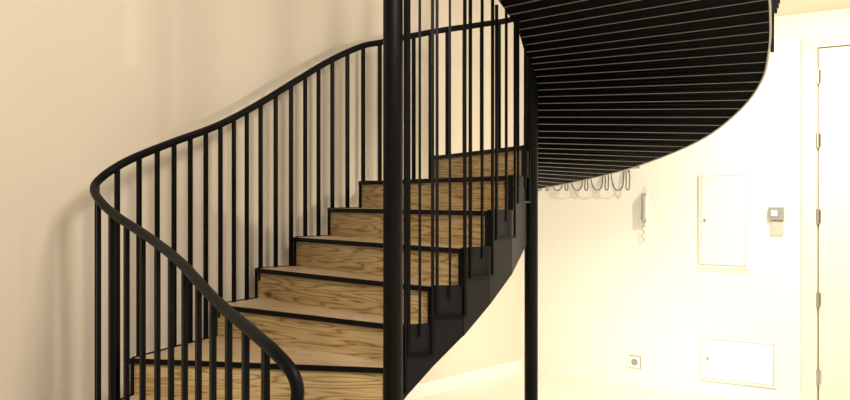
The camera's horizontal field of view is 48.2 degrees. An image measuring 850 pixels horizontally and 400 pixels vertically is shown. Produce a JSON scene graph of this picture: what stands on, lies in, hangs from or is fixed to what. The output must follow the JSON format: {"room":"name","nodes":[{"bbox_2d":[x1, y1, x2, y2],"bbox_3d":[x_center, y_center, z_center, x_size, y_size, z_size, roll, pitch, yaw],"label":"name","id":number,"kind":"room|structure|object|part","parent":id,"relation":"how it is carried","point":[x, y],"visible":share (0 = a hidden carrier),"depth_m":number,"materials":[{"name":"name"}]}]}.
{"room":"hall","nodes":[
{"label":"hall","id":0,"kind":"room"},
{"bbox_2d":[0,0,520,399],"bbox_3d":[-2.189,-1.190,4.229,0.150,5.200,9.650,0,0,39],"label":"wall","id":1,"kind":"structure","parent":0,"point":[87,86],"depth_m":5.06,"materials":[{"name":"beige paint"}]},
{"bbox_2d":[404,359,521,399],"bbox_3d":[-2.020,1.360,4.308,0.014,0.100,8.986,0,0,39],"label":"baseboard","id":2,"kind":"structure","parent":1,"relation":"attached to","point":[439,385],"depth_m":7.18,"materials":[{"name":"white paint"}]},
{"bbox_2d":[413,372,738,399],"bbox_3d":[-0.500,1.460,2.500,17.000,0.100,13.000,0,0,0],"label":"floor","id":3,"kind":"structure","parent":0,"point":[508,387],"depth_m":6.96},
{"bbox_2d":[90,0,779,399],"bbox_3d":[0.253,-0.690,4.577,3.269,4.200,3.213,0,0,-35],"label":"spiral staircase","id":4,"kind":"structure","parent":3,"relation":"on","point":[364,309],"depth_m":4.61,"materials":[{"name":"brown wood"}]},
{"bbox_3d":[0.255,-0.426,4.579,3.257,3.640,3.219,0,0,-34],"label":"handrail","id":5,"kind":"part","parent":4,"relation":"part of","materials":[{"name":"black metal"}]},
{"bbox_2d":[521,8,849,391],"bbox_3d":[3.415,-1.190,5.908,6.500,5.200,0.150,0,0,38],"label":"wall","id":6,"kind":"structure","parent":0,"point":[606,296],"depth_m":6.99,"materials":[{"name":"beige paint"}]},
{"bbox_2d":[538,166,639,190],"bbox_3d":[1.237,-0.164,7.416,0.891,0.188,0.113,0,0,38],"label":"coat rack","id":7,"kind":"object","parent":6,"relation":"attached to","point":[625,171],"visible":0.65,"depth_m":7.33,"materials":[{"name":"silver metal"}]},
{"bbox_2d":[629,355,640,368],"bbox_3d":[1.592,1.228,7.204,0.094,0.094,0.019,0,0,38],"label":"wall socket","id":8,"kind":"object","parent":6,"relation":"attached to","point":[634,361],"visible":1,"depth_m":7.20,"materials":[{"name":"beige plastic"}]},
{"bbox_2d":[640,193,647,242],"bbox_3d":[1.635,0.138,7.137,0.050,0.381,0.071,0,0,38],"label":"phone","id":9,"kind":"object","parent":6,"relation":"attached to","point":[643,196],"visible":1,"depth_m":7.13,"materials":[{"name":"white plastic"}]},
{"bbox_2d":[522,359,801,399],"bbox_3d":[1.677,1.360,7.142,2.240,0.100,0.014,0,0,38],"label":"baseboard","id":10,"kind":"structure","parent":6,"relation":"attached to","point":[741,392],"depth_m":7.04,"materials":[{"name":"white paint"}]},
{"bbox_2d":[699,172,749,268],"bbox_3d":[2.130,0.146,6.777,0.362,0.679,0.039,0,0,38],"label":"electrical panel","id":11,"kind":"object","parent":6,"relation":"attached to","point":[724,198],"visible":1,"depth_m":6.75,"materials":[{"name":"white paint"}]},
{"bbox_2d":[702,335,777,388],"bbox_3d":[2.216,1.140,6.711,0.534,0.320,0.039,0,0,38],"label":"access panel","id":12,"kind":"object","parent":6,"relation":"attached to","point":[750,362],"visible":1,"depth_m":6.69,"materials":[{"name":"white paint"}]},
{"bbox_2d":[768,207,783,234],"bbox_3d":[2.424,0.145,6.555,0.100,0.190,0.034,0,0,38],"label":"thermostat","id":13,"kind":"object","parent":6,"relation":"attached to","point":[774,213],"visible":1,"depth_m":6.54,"materials":[{"name":"grey plastic"}]},
{"bbox_3d":[2.432,0.193,6.558,0.080,0.095,0.018,0,0,38],"label":"plate","id":14,"kind":"part","parent":13,"relation":"part of","materials":[{"name":"beige plastic"}]},
{"bbox_2d":[802,33,849,399],"bbox_3d":[2.997,0.155,6.108,1.107,2.510,0.043,0,0,38],"label":"door frame","id":15,"kind":"structure","parent":6,"relation":"in","point":[810,45],"depth_m":6.40,"materials":[{"name":"beige wood"}]},
{"bbox_3d":[2.639,0.180,6.371,0.030,2.120,0.017,0,0,23],"label":"hinges","id":16,"kind":"part","parent":15,"relation":"part of","materials":[{"name":"silver metal"}]},
{"bbox_2d":[818,45,849,399],"bbox_3d":[3.008,0.193,6.124,0.909,2.435,0.004,0,0,38],"label":"rebate","id":17,"kind":"object","parent":15,"relation":"attached to","point":[843,45],"visible":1,"depth_m":6.40,"materials":[{"name":"beige wood"}]},
{"bbox_2d":[819,46,849,399],"bbox_3d":[3.004,0.193,6.118,0.887,2.415,0.018,0,0,38],"label":"leaf","id":18,"kind":"object","parent":15,"relation":"attached to","point":[834,63],"visible":1,"depth_m":6.32,"materials":[{"name":"beige wood"}]},
{"bbox_2d":[774,0,849,15],"bbox_3d":[3.825,-1.420,1.890,3.350,0.300,9.780,0,0,0],"label":"ceiling","id":19,"kind":"structure","parent":0,"point":[786,7],"depth_m":6.24,"materials":[{"name":"beige paint"}]}
]}

